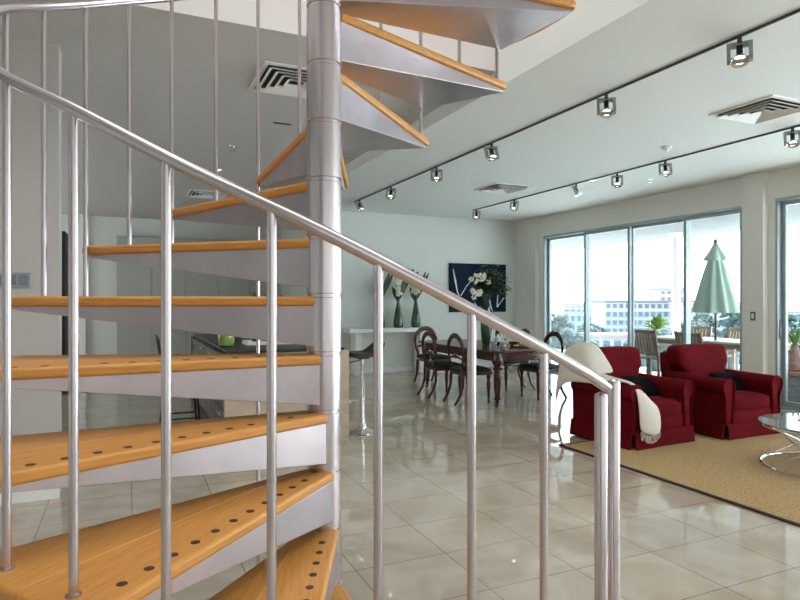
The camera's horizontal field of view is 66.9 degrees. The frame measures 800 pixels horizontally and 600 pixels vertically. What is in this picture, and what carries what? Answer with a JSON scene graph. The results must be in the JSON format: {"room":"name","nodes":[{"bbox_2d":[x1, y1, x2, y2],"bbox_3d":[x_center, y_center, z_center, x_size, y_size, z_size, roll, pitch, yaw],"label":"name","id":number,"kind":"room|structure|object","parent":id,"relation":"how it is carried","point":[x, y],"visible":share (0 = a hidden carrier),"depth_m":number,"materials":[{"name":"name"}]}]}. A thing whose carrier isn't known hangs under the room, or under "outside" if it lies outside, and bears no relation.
{"room":"living room","nodes":[
{"label":"living room","id":0,"kind":"room"},
{"bbox_2d":[0,36,61,504],"bbox_3d":[-4.079,-0.205,3.647,3.565,3.210,0.235,0,0,-24],"label":"wall","id":1,"kind":"structure","parent":0,"point":[33,411],"depth_m":4.22,"materials":[{"name":"grey paint"}]},
{"bbox_2d":[0,272,30,287],"bbox_3d":[-2.671,-0.138,4.162,0.225,0.104,0.014,0,0,-24],"label":"switch panel","id":2,"kind":"object","parent":1,"relation":"attached to","point":[19,280],"visible":0.66,"depth_m":4.18,"materials":[{"name":"grey"}]},
{"bbox_2d":[62,214,280,354],"bbox_3d":[-6.233,-0.205,13.287,7.570,3.210,0.150,0,0,-24],"label":"wall","id":3,"kind":"structure","parent":0,"point":[101,336],"depth_m":13.20,"materials":[{"name":"white paint"}]},
{"bbox_2d":[79,214,85,354],"bbox_3d":[-6.772,-0.205,12.879,0.150,3.210,0.150,0,0,-24],"label":"trim","id":4,"kind":"structure","parent":3,"relation":"attached to","point":[82,321],"depth_m":12.81,"materials":[{"name":"white paint"}]},
{"bbox_2d":[0,0,494,218],"bbox_3d":[-2.489,-1.930,4.993,7.570,0.240,18.350,0,0,-24],"label":"ceiling","id":5,"kind":"structure","parent":0,"point":[193,19],"depth_m":5.08,"materials":[{"name":"grey paint"}]},
{"bbox_2d":[186,189,226,198],"bbox_3d":[-3.283,-1.793,10.313,0.640,0.034,0.640,0,0,-24],"label":"ceiling vent","id":6,"kind":"object","parent":5,"relation":"in","point":[191,193],"visible":0.86,"depth_m":10.26,"materials":[{"name":"metal"}]},
{"bbox_2d":[229,145,238,152],"bbox_3d":[-1.955,-1.775,7.127,0.112,0.070,0.110,0,0,-24],"label":"sprinkler","id":7,"kind":"object","parent":5,"relation":"attached to","point":[231,146],"visible":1,"depth_m":7.11,"materials":[{"name":"silver metal"}]},
{"bbox_2d":[249,61,306,98],"bbox_3d":[-0.857,-1.793,5.011,0.660,0.034,0.660,0,0,-24],"label":"ceiling vent","id":8,"kind":"object","parent":5,"relation":"in","point":[275,78],"visible":0.53,"depth_m":4.95,"materials":[{"name":"white metal"}]},
{"bbox_2d":[281,229,306,295],"bbox_3d":[-2.070,-0.205,13.082,0.150,3.210,3.650,0,0,-24],"label":"wall","id":9,"kind":"structure","parent":0,"point":[285,233],"depth_m":13.71,"materials":[{"name":"white"}]},
{"bbox_2d":[325,546,336,599],"bbox_3d":[-0.350,0.889,1.615,0.436,0.138,0.978,0,0,9],"label":"stair tread","id":10,"kind":"structure","parent":0,"point":[332,581],"depth_m":1.93,"materials":[{"name":"wood"}]},
{"bbox_2d":[0,353,799,599],"bbox_3d":[1.019,1.500,6.494,15.200,0.200,19.000,0,0,-24],"label":"floor","id":11,"kind":"structure","parent":0,"point":[677,542],"depth_m":4.00,"materials":[{"name":"tile"}]},
{"bbox_2d":[62,231,67,392],"bbox_3d":[-5.490,0.175,9.053,0.900,2.390,0.780,0,0,-24],"label":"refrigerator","id":12,"kind":"object","parent":11,"relation":"on","point":[64,234],"visible":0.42,"depth_m":8.94,"materials":[{"name":"black metal"}]},
{"bbox_2d":[155,335,200,422],"bbox_3d":[-2.299,0.878,6.258,0.447,1.046,0.404,0,0,-24],"label":"stool","id":13,"kind":"object","parent":11,"relation":"on","point":[196,411],"visible":0.31,"depth_m":6.17,"materials":[{"name":"black leather"}]},
{"bbox_2d":[117,236,248,354],"bbox_3d":[-4.844,0.010,13.637,2.790,2.780,0.345,0,0,-24],"label":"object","id":14,"kind":"object","parent":11,"relation":"on","point":[132,279],"visible":0.2,"depth_m":13.25,"materials":[{"name":"grey"}]},
{"bbox_2d":[190,334,348,441],"bbox_3d":[-1.726,0.938,7.252,1.200,0.925,3.280,0,0,-24],"label":"kitchen island","id":15,"kind":"object","parent":11,"relation":"on","point":[199,343],"visible":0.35,"depth_m":5.98,"materials":[{"name":"beige stone"}]},
{"bbox_2d":[194,334,344,353],"bbox_3d":[-1.725,0.487,7.274,1.140,0.025,3.160,0,0,-24],"label":"island countertop","id":16,"kind":"structure","parent":15,"relation":"on","point":[212,339],"depth_m":6.18,"materials":[{"name":"black stone"}]},
{"bbox_2d":[218,335,234,346],"bbox_3d":[-1.781,0.366,6.216,0.178,0.215,0.174,0,0,-24],"label":"pot","id":17,"kind":"object","parent":16,"relation":"on","point":[223,340],"visible":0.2,"depth_m":6.15,"materials":[{"name":"green ceramic"}]},
{"bbox_2d":[242,340,289,344],"bbox_3d":[-1.400,0.454,6.554,0.560,0.040,0.300,0,0,-24],"label":"serving tray","id":18,"kind":"object","parent":16,"relation":"on","point":[246,342],"visible":0.45,"depth_m":6.38,"materials":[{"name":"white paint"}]},
{"bbox_2d":[0,0,619,599],"bbox_3d":[-0.254,-1.700,2.089,2.076,6.200,2.144,0,0,-24],"label":"spiral staircase","id":19,"kind":"structure","parent":11,"relation":"on","point":[156,554],"depth_m":1.85,"materials":[{"name":"silver metal"}]},
{"bbox_2d":[0,365,319,404],"bbox_3d":[-0.757,0.289,1.973,0.978,0.138,0.436,0,0,-17],"label":"stair riser","id":20,"kind":"object","parent":19,"relation":"on","point":[295,384],"depth_m":1.89,"materials":[{"name":"metal"}]},
{"bbox_2d":[12,306,313,345],"bbox_3d":[-0.777,0.089,2.161,0.978,0.138,0.436,0,0,5],"label":"stair riser","id":21,"kind":"object","parent":19,"relation":"on","point":[294,324],"depth_m":2.04,"materials":[{"name":"metal"}]},
{"bbox_2d":[0,423,325,493],"bbox_3d":[-0.670,0.489,1.805,0.978,0.138,0.436,0,0,-38],"label":"stair riser","id":22,"kind":"object","parent":19,"relation":"on","point":[304,444],"depth_m":1.74,"materials":[{"name":"wood"}]},
{"bbox_2d":[88,248,308,287],"bbox_3d":[-0.716,-0.111,2.365,0.978,0.138,0.436,0,0,29],"label":"stair riser","id":23,"kind":"object","parent":19,"relation":"on","point":[292,264],"depth_m":2.19,"materials":[{"name":"metal"}]},
{"bbox_2d":[141,481,331,599],"bbox_3d":[-0.528,0.689,1.679,0.436,0.138,0.978,0,0,31],"label":"stair riser","id":24,"kind":"object","parent":19,"relation":"on","point":[311,511],"depth_m":1.67,"materials":[{"name":"wood"}]},
{"bbox_2d":[174,191,306,230],"bbox_3d":[-0.578,-0.311,2.527,0.436,0.138,0.978,0,0,-37],"label":"stair riser","id":25,"kind":"object","parent":19,"relation":"on","point":[233,212],"depth_m":2.38,"materials":[{"name":"metal"}]},
{"bbox_2d":[260,138,344,189],"bbox_3d":[-0.385,-0.511,2.618,0.436,0.138,0.978,0,0,-13],"label":"stair riser","id":26,"kind":"object","parent":19,"relation":"on","point":[290,168],"depth_m":2.45,"materials":[{"name":"metal"}]},
{"bbox_2d":[340,82,425,151],"bbox_3d":[-0.172,-0.711,2.624,0.436,0.138,0.978,0,0,11],"label":"stair riser","id":27,"kind":"object","parent":19,"relation":"on","point":[366,125],"depth_m":2.53,"materials":[{"name":"metal"}]},
{"bbox_2d":[340,22,502,108],"bbox_3d":[0.024,-0.911,2.542,0.436,0.138,0.978,0,0,35],"label":"stair riser","id":28,"kind":"object","parent":19,"relation":"on","point":[371,57],"depth_m":2.43,"materials":[{"name":"metal"}]},
{"bbox_2d":[340,0,572,49],"bbox_3d":[0.171,-1.111,2.387,0.978,0.138,0.436,0,0,-31],"label":"stair riser","id":29,"kind":"object","parent":19,"relation":"on","point":[497,24],"depth_m":2.40,"materials":[{"name":"metal"}]},
{"bbox_2d":[349,342,384,435],"bbox_3d":[-0.415,0.920,6.373,0.443,0.960,0.380,0,0,-24],"label":"bar stool","id":30,"kind":"object","parent":11,"relation":"on","point":[362,429],"visible":0.72,"depth_m":6.35,"materials":[{"name":"silver metal"}]},
{"bbox_2d":[343,327,425,375],"bbox_3d":[-0.237,0.965,11.514,1.660,0.870,0.385,0,0,-24],"label":"console table","id":31,"kind":"object","parent":11,"relation":"on","point":[355,333],"visible":0.62,"depth_m":11.30,"materials":[{"name":"white paint"}]},
{"bbox_2d":[383,273,392,327],"bbox_3d":[-0.283,-0.038,11.447,0.437,1.134,0.215,0,0,-24],"label":"vase","id":32,"kind":"object","parent":31,"relation":"on","point":[386,284],"visible":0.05,"depth_m":11.43,"materials":[{"name":"green glass"}]},
{"bbox_2d":[392,276,407,327],"bbox_3d":[0.065,-0.038,11.599,0.437,1.134,0.224,0,0,-24],"label":"vase","id":33,"kind":"object","parent":31,"relation":"on","point":[398,292],"visible":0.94,"depth_m":11.52,"materials":[{"name":"green glass"}]},
{"bbox_2d":[410,269,428,326],"bbox_3d":[0.401,-0.038,11.747,0.444,1.134,0.231,0,0,-24],"label":"vase","id":34,"kind":"object","parent":31,"relation":"on","point":[415,319],"visible":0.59,"depth_m":11.68,"materials":[{"name":"green glass"}]},
{"bbox_2d":[414,326,448,381],"bbox_3d":[0.509,0.928,10.201,0.475,0.961,0.559,0,0,-24],"label":"dining chair","id":35,"kind":"object","parent":11,"relation":"on","point":[440,357],"visible":0.55,"depth_m":10.26,"materials":[{"name":"brown wood"}]},
{"bbox_2d":[417,331,460,398],"bbox_3d":[0.569,0.928,8.856,0.559,0.961,0.475,0,0,-26],"label":"dining chair","id":36,"kind":"object","parent":11,"relation":"on","point":[434,365],"visible":0.8,"depth_m":8.76,"materials":[{"name":"brown wood"}]},
{"bbox_2d":[442,333,491,405],"bbox_3d":[0.904,0.928,8.285,0.559,0.961,0.475,0,0,-24],"label":"dining chair","id":37,"kind":"object","parent":11,"relation":"on","point":[461,369],"visible":0.81,"depth_m":8.18,"materials":[{"name":"brown wood"}]},
{"bbox_2d":[418,339,549,407],"bbox_3d":[1.192,1.028,8.942,1.040,0.745,2.320,0,0,-24],"label":"dining table","id":38,"kind":"object","parent":11,"relation":"on","point":[498,354],"visible":0.53,"depth_m":8.06,"materials":[{"name":"brown wood"}]},
{"bbox_2d":[468,264,510,343],"bbox_3d":[1.342,0.053,9.008,0.636,1.205,0.650,0,0,10],"label":"flower vase","id":39,"kind":"object","parent":38,"relation":"on","point":[490,285],"visible":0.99,"depth_m":8.92,"materials":[{"name":"green glass"}]},
{"bbox_2d":[495,330,499,344],"bbox_3d":[1.414,0.508,8.779,0.076,0.292,0.075,0,0,-24],"label":"wine bottle","id":40,"kind":"object","parent":38,"relation":"on","point":[497,342],"visible":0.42,"depth_m":8.75,"materials":[{"name":"black glass"}]},
{"bbox_2d":[494,328,535,391],"bbox_3d":[1.807,0.928,9.506,0.559,0.961,0.475,0,0,-16],"label":"dining chair","id":41,"kind":"object","parent":11,"relation":"on","point":[508,363],"visible":0.37,"depth_m":9.28,"materials":[{"name":"brown wood"}]},
{"bbox_2d":[519,331,566,400],"bbox_3d":[2.067,0.928,8.689,0.559,0.961,0.475,0,0,-24],"label":"dining chair","id":42,"kind":"object","parent":11,"relation":"on","point":[533,366],"visible":0.71,"depth_m":8.59,"materials":[{"name":"brown wood"}]},
{"bbox_2d":[637,342,652,366],"bbox_3d":[5.224,1.172,13.066,0.471,0.517,0.527,0,0,-24],"label":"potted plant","id":43,"kind":"object","parent":11,"relation":"on","point":[643,361],"visible":0.06,"depth_m":12.92,"materials":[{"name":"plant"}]},
{"bbox_2d":[635,329,669,375],"bbox_3d":[4.375,0.964,10.471,0.591,0.932,0.560,0,0,-31],"label":"chair","id":44,"kind":"object","parent":11,"relation":"on","point":[653,337],"visible":0.49,"depth_m":10.29,"materials":[{"name":"brown wood"}]},
{"bbox_2d":[635,314,679,371],"bbox_3d":[5.121,0.859,12.208,0.916,1.141,0.955,0,0,-24],"label":"potted palm","id":45,"kind":"object","parent":11,"relation":"on","point":[657,322],"visible":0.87,"depth_m":12.08,"materials":[{"name":"green"}]},
{"bbox_2d":[551,307,799,370],"bbox_3d":[7.371,0.814,9.800,0.060,1.232,17.800,0,0,-24],"label":"glass balustrade","id":46,"kind":"object","parent":11,"relation":"on","point":[789,312],"visible":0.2,"depth_m":14.45,"materials":[{"name":"clear glass"}]},
{"bbox_2d":[670,232,682,334],"bbox_3d":[5.711,0.021,12.506,0.240,2.819,0.240,0,0,-24],"label":"column","id":47,"kind":"structure","parent":11,"relation":"on","point":[675,235],"depth_m":12.44,"materials":[{"name":"white paint"}]},
{"bbox_2d":[558,430,799,526],"bbox_3d":[4.276,1.391,4.261,3.750,0.016,5.100,0,0,-24],"label":"area rug","id":48,"kind":"object","parent":11,"relation":"on","point":[729,471],"visible":0.87,"depth_m":4.98,"materials":[{"name":"carpet"}]},
{"bbox_2d":[569,346,694,450],"bbox_3d":[2.326,0.938,6.134,0.916,0.890,0.896,0,0,-28],"label":"armchair","id":49,"kind":"object","parent":48,"relation":"on","point":[675,403],"visible":0.7,"depth_m":5.96,"materials":[{"name":"red fabric"}]},
{"bbox_2d":[556,342,660,443],"bbox_3d":[2.006,0.885,6.015,0.342,0.890,1.077,0,0,-33],"label":"throw blanket","id":50,"kind":"object","parent":49,"relation":"on","point":[587,354],"visible":0.87,"depth_m":6.03,"materials":[{"name":"beige fabric"}]},
{"bbox_2d":[556,342,612,399],"bbox_3d":[1.884,0.746,6.192,0.338,0.610,0.642,0,0,-24],"label":"drape","id":51,"kind":"object","parent":50,"relation":"hanging from","point":[587,354],"depth_m":6.13,"materials":[{"name":"beige fabric"}]},
{"bbox_2d":[600,373,660,435],"bbox_3d":[2.160,0.993,5.790,0.261,0.536,0.568,0,0,-41],"label":"drape","id":52,"kind":"object","parent":50,"relation":"hanging from","point":[649,414],"depth_m":5.60,"materials":[{"name":"beige fabric"}]},
{"bbox_2d":[599,346,640,377],"bbox_3d":[2.219,0.750,6.339,0.768,0.514,0.283,0,0,-28],"label":"cushion","id":53,"kind":"object","parent":49,"relation":"on","point":[623,360],"depth_m":6.31,"materials":[{"name":"red fabric"}]},
{"bbox_2d":[620,376,660,396],"bbox_3d":[2.432,0.900,6.133,0.481,0.262,0.222,0,0,-31],"label":"cushion","id":54,"kind":"object","parent":49,"relation":"on","point":[649,388],"visible":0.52,"depth_m":6.11,"materials":[{"name":"black fabric"}]},
{"bbox_2d":[648,396,680,415],"bbox_3d":[2.361,1.055,6.069,0.591,0.189,0.676,0,0,-28],"label":"seat cushion","id":55,"kind":"object","parent":49,"relation":"on","point":[667,405],"depth_m":5.85,"materials":[{"name":"red fabric"}]},
{"bbox_2d":[660,343,782,439],"bbox_3d":[3.435,0.938,6.535,0.916,0.890,0.896,0,0,-24],"label":"armchair","id":56,"kind":"object","parent":48,"relation":"on","point":[718,407],"visible":0.84,"depth_m":6.26,"materials":[{"name":"red fabric"}]},
{"bbox_2d":[667,343,727,375],"bbox_3d":[3.341,0.750,6.746,0.768,0.514,0.283,0,0,-24],"label":"cushion","id":57,"kind":"object","parent":56,"relation":"on","point":[703,359],"depth_m":6.64,"materials":[{"name":"red fabric"}]},
{"bbox_2d":[708,372,747,390],"bbox_3d":[3.545,0.910,6.537,0.479,0.251,0.222,0,0,-29],"label":"cushion","id":58,"kind":"object","parent":56,"relation":"on","point":[739,384],"visible":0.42,"depth_m":6.52,"materials":[{"name":"black fabric"}]},
{"bbox_2d":[734,390,769,409],"bbox_3d":[3.466,1.055,6.468,0.591,0.189,0.676,0,0,-24],"label":"seat cushion","id":59,"kind":"object","parent":56,"relation":"on","point":[750,399],"depth_m":6.20,"materials":[{"name":"red fabric"}]},
{"bbox_2d":[758,413,799,476],"bbox_3d":[3.496,1.200,4.968,0.960,0.364,0.960,0,0,-24],"label":"coffee table","id":60,"kind":"object","parent":48,"relation":"on","point":[784,423],"visible":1,"depth_m":5.04,"materials":[{"name":"glass"}]},
{"bbox_2d":[671,326,712,344],"bbox_3d":[5.576,0.964,11.578,0.591,0.932,0.560,0,0,-36],"label":"chair","id":61,"kind":"object","parent":11,"relation":"on","point":[694,329],"visible":0.13,"depth_m":11.64,"materials":[{"name":"brown wood"}]},
{"bbox_2d":[674,331,729,368],"bbox_3d":[4.770,0.964,9.594,0.591,0.932,0.560,0,0,-21],"label":"chair","id":62,"kind":"object","parent":11,"relation":"on","point":[678,335],"visible":0.12,"depth_m":9.44,"materials":[{"name":"brown wood"}]},
{"bbox_2d":[692,239,739,339],"bbox_3d":[5.223,0.210,10.015,0.710,2.440,0.710,0,0,-24],"label":"parasol","id":63,"kind":"object","parent":11,"relation":"on","point":[715,294],"visible":0.85,"depth_m":9.88,"materials":[{"name":"green fabric"}]},
{"bbox_2d":[646,335,790,373],"bbox_3d":[5.291,1.048,10.205,0.840,0.765,2.350,0,0,-24],"label":"table","id":64,"kind":"object","parent":11,"relation":"on","point":[666,339],"visible":0.23,"depth_m":10.19,"materials":[{"name":"grey"}]},
{"bbox_2d":[725,348,739,369],"bbox_3d":[6.287,1.112,11.437,0.465,0.635,0.381,0,0,-24],"label":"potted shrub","id":65,"kind":"object","parent":11,"relation":"on","point":[729,352],"visible":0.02,"depth_m":11.34,"materials":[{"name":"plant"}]},
{"bbox_2d":[727,327,739,369],"bbox_3d":[5.912,0.964,10.787,0.591,0.932,0.560,0,0,-24],"label":"chair","id":66,"kind":"object","parent":11,"relation":"on","point":[731,331],"visible":0.21,"depth_m":10.93,"materials":[{"name":"brown wood"}]},
{"bbox_2d":[788,371,799,402],"bbox_3d":[5.956,1.215,8.075,0.660,0.430,1.580,0,0,-24],"label":"stone planter","id":67,"kind":"object","parent":11,"relation":"on","point":[793,376],"visible":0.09,"depth_m":8.40,"materials":[{"name":"grey stone"}]},
{"bbox_2d":[788,328,799,370],"bbox_3d":[5.513,0.651,8.545,0.797,0.698,0.873,0,0,31],"label":"agave","id":68,"kind":"object","parent":67,"relation":"on","point":[794,354],"visible":0.73,"depth_m":8.49,"materials":[{"name":"green plant"}]},
{"bbox_2d":[340,210,515,368],"bbox_3d":[0.731,-0.205,12.261,4.580,3.210,0.150,0,0,-24],"label":"wall","id":69,"kind":"structure","parent":0,"point":[428,244],"depth_m":12.00,"materials":[{"name":"white paint"}]},
{"bbox_2d":[349,362,501,373],"bbox_3d":[0.583,1.355,12.104,4.180,0.090,0.014,0,0,-24],"label":"baseboard","id":70,"kind":"structure","parent":69,"relation":"attached to","point":[489,364],"depth_m":11.84,"materials":[{"name":"white paint"}]},
{"bbox_2d":[449,263,505,311],"bbox_3d":[1.619,-0.250,12.554,1.360,1.000,0.044,0,0,-24],"label":"painting","id":71,"kind":"object","parent":69,"relation":"attached to","point":[459,273],"visible":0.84,"depth_m":12.46,"materials":[{"name":"blue paint"}]},
{"bbox_2d":[341,0,799,221],"bbox_3d":[3.254,-1.870,5.418,5.050,0.380,14.400,0,0,-24],"label":"ceiling","id":72,"kind":"structure","parent":0,"point":[600,47],"depth_m":5.66,"materials":[{"name":"white paint"}]},
{"bbox_2d":[475,182,532,193],"bbox_3d":[1.541,-1.663,9.056,0.620,0.034,0.620,0,0,-24],"label":"ceiling vent","id":73,"kind":"object","parent":72,"relation":"in","point":[503,188],"visible":1,"depth_m":9.00,"materials":[{"name":"metal"}]},
{"bbox_2d":[354,9,799,202],"bbox_3d":[1.427,-1.672,5.444,0.016,0.016,10.750,0,0,-24],"label":"track","id":74,"kind":"object","parent":72,"relation":"attached to","point":[798,10],"visible":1,"depth_m":4.66,"materials":[{"name":"grey metal"}]},
{"bbox_2d":[355,200,364,211],"bbox_3d":[-0.660,-1.571,10.087,0.127,0.186,0.146,0,0,37],"label":"spotlight","id":75,"kind":"object","parent":74,"relation":"attached to","point":[359,205],"visible":1,"depth_m":10.07,"materials":[{"name":"grey metal"}]},
{"bbox_2d":[385,187,395,199],"bbox_3d":[-0.137,-1.571,8.887,0.146,0.186,0.127,0,0,10],"label":"spotlight","id":76,"kind":"object","parent":74,"relation":"attached to","point":[390,196],"visible":1,"depth_m":8.89,"materials":[{"name":"silver plastic"}]},
{"bbox_2d":[431,167,441,182],"bbox_3d":[0.457,-1.571,7.574,0.146,0.186,0.127,0,0,4],"label":"spotlight","id":77,"kind":"object","parent":74,"relation":"attached to","point":[436,178],"visible":1,"depth_m":7.58,"materials":[{"name":"silver plastic"}]},
{"bbox_2d":[484,143,499,161],"bbox_3d":[0.980,-1.571,6.426,0.146,0.186,0.127,0,0,-13],"label":"spotlight","id":78,"kind":"object","parent":74,"relation":"attached to","point":[492,157],"visible":1,"depth_m":6.43,"materials":[{"name":"silver plastic"}]},
{"bbox_2d":[597,94,615,117],"bbox_3d":[1.667,-1.571,4.886,0.146,0.186,0.128,0,0,16],"label":"spotlight","id":79,"kind":"object","parent":74,"relation":"attached to","point":[606,112],"visible":1,"depth_m":4.89,"materials":[{"name":"silver plastic"}]},
{"bbox_2d":[726,37,752,67],"bbox_3d":[2.145,-1.571,3.821,0.146,0.186,0.127,0,0,28],"label":"spotlight","id":80,"kind":"object","parent":74,"relation":"attached to","point":[740,59],"visible":1,"depth_m":3.82,"materials":[{"name":"silver plastic"}]},
{"bbox_2d":[473,125,799,210],"bbox_3d":[3.566,-1.672,6.393,0.016,0.016,10.720,0,0,-24],"label":"track","id":81,"kind":"object","parent":72,"relation":"attached to","point":[797,125],"visible":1,"depth_m":7.29,"materials":[{"name":"grey metal"}]},
{"bbox_2d":[472,210,480,219],"bbox_3d":[1.406,-1.571,11.153,0.146,0.186,0.128,0,0,16],"label":"spotlight","id":82,"kind":"object","parent":81,"relation":"attached to","point":[476,212],"visible":1,"depth_m":11.16,"materials":[{"name":"silver plastic"}]},
{"bbox_2d":[509,200,518,210],"bbox_3d":[1.897,-1.571,10.060,0.146,0.186,0.127,0,0,27],"label":"spotlight","id":83,"kind":"object","parent":81,"relation":"attached to","point":[514,203],"visible":1,"depth_m":10.06,"materials":[{"name":"silver metal"}]},
{"bbox_2d":[572,184,581,196],"bbox_3d":[2.543,-1.571,8.681,0.128,0.186,0.146,0,0,31],"label":"spotlight","id":84,"kind":"object","parent":81,"relation":"attached to","point":[574,187],"visible":1,"depth_m":8.64,"materials":[{"name":"silver metal"}]},
{"bbox_2d":[611,173,622,187],"bbox_3d":[2.852,-1.571,7.945,0.146,0.186,0.128,0,0,22],"label":"spotlight","id":85,"kind":"object","parent":81,"relation":"attached to","point":[617,184],"visible":1,"depth_m":7.95,"materials":[{"name":"silver metal"}]},
{"bbox_2d":[658,161,672,176],"bbox_3d":[3.175,-1.571,7.234,0.146,0.186,0.128,0,0,16],"label":"spotlight","id":86,"kind":"object","parent":81,"relation":"attached to","point":[665,173],"visible":1,"depth_m":7.24,"materials":[{"name":"silver metal"}]},
{"bbox_2d":[783,128,799,147],"bbox_3d":[3.797,-1.571,5.849,0.146,0.186,0.127,0,0,27],"label":"spotlight","id":87,"kind":"object","parent":81,"relation":"attached to","point":[792,143],"visible":1,"depth_m":5.86,"materials":[{"name":"silver metal"}]},
{"bbox_2d":[661,146,671,151],"bbox_3d":[2.927,-1.654,6.642,0.110,0.052,0.110,0,0,-24],"label":"smoke detector","id":88,"kind":"object","parent":72,"relation":"attached to","point":[665,148],"visible":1,"depth_m":6.61,"materials":[{"name":"white paint"}]},
{"bbox_2d":[709,94,799,123],"bbox_3d":[3.197,-1.663,5.338,0.600,0.034,0.600,0,0,-24],"label":"ceiling vent","id":89,"kind":"object","parent":72,"relation":"in","point":[770,107],"visible":1,"depth_m":5.31,"materials":[{"name":"white metal"}]},
{"bbox_2d":[652,353,660,371],"bbox_3d":[5.166,1.255,12.183,0.360,0.350,0.360,0,0,-24],"label":"pot","id":90,"kind":"object","parent":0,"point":[654,362],"depth_m":12.07,"materials":[{"name":"ceramic"}]},
{"bbox_2d":[516,166,799,374],"bbox_3d":[5.574,-0.205,6.465,0.280,3.210,14.400,0,0,-24],"label":"wall","id":91,"kind":"structure","parent":0,"point":[756,193],"depth_m":8.44,"materials":[{"name":"white paint"}]},
{"bbox_2d":[543,206,741,370],"bbox_3d":[3.878,0.055,10.302,0.175,2.690,4.370,0,0,-24],"label":"window","id":92,"kind":"structure","parent":91,"relation":"in","point":[686,219],"depth_m":10.21,"materials":[{"name":"grey metal"}]},
{"bbox_2d":[750,312,754,320],"bbox_3d":[4.696,0.215,8.055,0.012,0.116,0.070,0,0,-24],"label":"light switch","id":93,"kind":"object","parent":91,"relation":"attached to","point":[752,314],"visible":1,"depth_m":8.05,"materials":[{"name":"grey"}]},
{"bbox_2d":[775,195,799,410],"bbox_3d":[5.842,0.040,5.950,0.175,2.720,4.300,0,0,-24],"label":"window","id":94,"kind":"structure","parent":91,"relation":"in","point":[781,204],"depth_m":7.86,"materials":[{"name":"grey metal"}]},
{"bbox_2d":[551,204,799,251],"bbox_3d":[6.433,-1.545,8.937,3.320,0.310,19.000,0,0,-24],"label":"ceiling","id":95,"kind":"structure","parent":0,"point":[729,223],"depth_m":12.28,"materials":[{"name":"grey paint"}]},
{"label":"outside","id":96,"kind":"structure","parent":0,"visible":0},
{"bbox_3d":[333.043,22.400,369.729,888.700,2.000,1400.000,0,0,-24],"label":"ground","id":97,"kind":"structure","parent":96,"visible":0},
{"bbox_2d":[551,313,574,349],"bbox_3d":[36.182,12.222,139.885,9.705,18.355,9.325,0,0,-24],"label":"tree","id":98,"kind":"object","parent":97,"relation":"on","point":[558,322],"visible":0.3,"depth_m":138.26,"materials":[{"name":"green plant"}]},
{"bbox_2d":[556,303,590,331],"bbox_3d":[93.242,11.400,305.714,25.200,20.000,13.800,0,0,0],"label":"building","id":99,"kind":"structure","parent":97,"relation":"on","point":[576,316],"depth_m":300.01,"materials":[{"name":"grey"}]},
{"bbox_2d":[551,326,597,349],"bbox_3d":[34.319,13.334,119.779,11.320,16.132,10.862,0,0,-24],"label":"tree","id":100,"kind":"object","parent":97,"relation":"on","point":[569,336],"visible":0.29,"depth_m":118.81,"materials":[{"name":"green plant"}]},
{"bbox_2d":[577,322,606,331],"bbox_3d":[61.356,14.227,192.085,11.604,14.346,12.429,0,0,-24],"label":"tree","id":101,"kind":"object","parent":97,"relation":"on","point":[593,327],"visible":0.2,"depth_m":190.37,"materials":[{"name":"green plant"}]},
{"bbox_2d":[580,332,641,346],"bbox_3d":[57.846,15.400,169.702,25.200,12.000,11.800,0,0,0],"label":"building","id":102,"kind":"structure","parent":97,"relation":"on","point":[604,339],"depth_m":165.00,"materials":[{"name":"grey"}]},
{"bbox_2d":[590,300,694,334],"bbox_3d":[103.295,10.750,258.724,38.200,21.300,19.800,0,0,0],"label":"building","id":103,"kind":"structure","parent":97,"relation":"on","point":[612,320],"depth_m":250.00,"materials":[{"name":"grey concrete"}]},
{"bbox_2d":[641,329,670,352],"bbox_3d":[61.996,14.092,147.667,10.902,14.616,10.025,0,0,-24],"label":"tree","id":104,"kind":"object","parent":97,"relation":"on","point":[662,332],"visible":0.12,"depth_m":145.47,"materials":[{"name":"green plant"}]},
{"bbox_2d":[650,288,682,299],"bbox_3d":[148.367,7.400,335.749,14.200,28.000,13.800,0,0,0],"label":"building","id":105,"kind":"structure","parent":97,"relation":"on","point":[656,293],"depth_m":330.06,"materials":[{"name":"grey"}]},
{"bbox_2d":[670,321,705,336],"bbox_3d":[75.875,13.355,157.796,10.366,16.090,11.064,0,0,-24],"label":"tree","id":106,"kind":"object","parent":97,"relation":"on","point":[698,323],"visible":0.09,"depth_m":157.48,"materials":[{"name":"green plant"}]},
{"bbox_2d":[669,302,739,337],"bbox_3d":[118.994,11.150,230.664,27.200,20.500,13.800,0,0,0],"label":"building","id":107,"kind":"structure","parent":97,"relation":"on","point":[721,328],"depth_m":224.97,"materials":[{"name":"grey"}]},
{"bbox_2d":[691,313,722,337],"bbox_3d":[85.380,12.308,169.772,10.513,18.185,10.028,0,0,-24],"label":"tree","id":108,"kind":"object","parent":97,"relation":"on","point":[702,316],"visible":0.33,"depth_m":168.33,"materials":[{"name":"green plant"}]},
{"bbox_2d":[717,313,739,336],"bbox_3d":[97.717,11.017,178.470,11.106,20.767,10.236,0,0,-24],"label":"tree","id":109,"kind":"object","parent":97,"relation":"on","point":[722,315],"visible":0.23,"depth_m":178.05,"materials":[{"name":"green plant"}]},
{"bbox_2d":[722,308,739,338],"bbox_3d":[79.065,11.477,139.898,9.662,19.846,9.451,0,0,-24],"label":"tree","id":110,"kind":"object","parent":97,"relation":"on","point":[727,323],"visible":0.16,"depth_m":140.58,"materials":[{"name":"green plant"}]},
{"bbox_2d":[739,306,799,333],"bbox_3d":[122.329,11.700,190.698,23.200,19.400,13.800,0,0,0],"label":"building","id":111,"kind":"structure","parent":97,"relation":"on","point":[790,308],"depth_m":184.88,"materials":[{"name":"grey"}]},
{"bbox_2d":[788,314,799,347],"bbox_3d":[92.620,12.268,145.935,9.842,18.264,10.118,0,0,-24],"label":"tree","id":112,"kind":"object","parent":97,"relation":"on","point":[792,319],"visible":0.13,"depth_m":144.12,"materials":[{"name":"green plant"}]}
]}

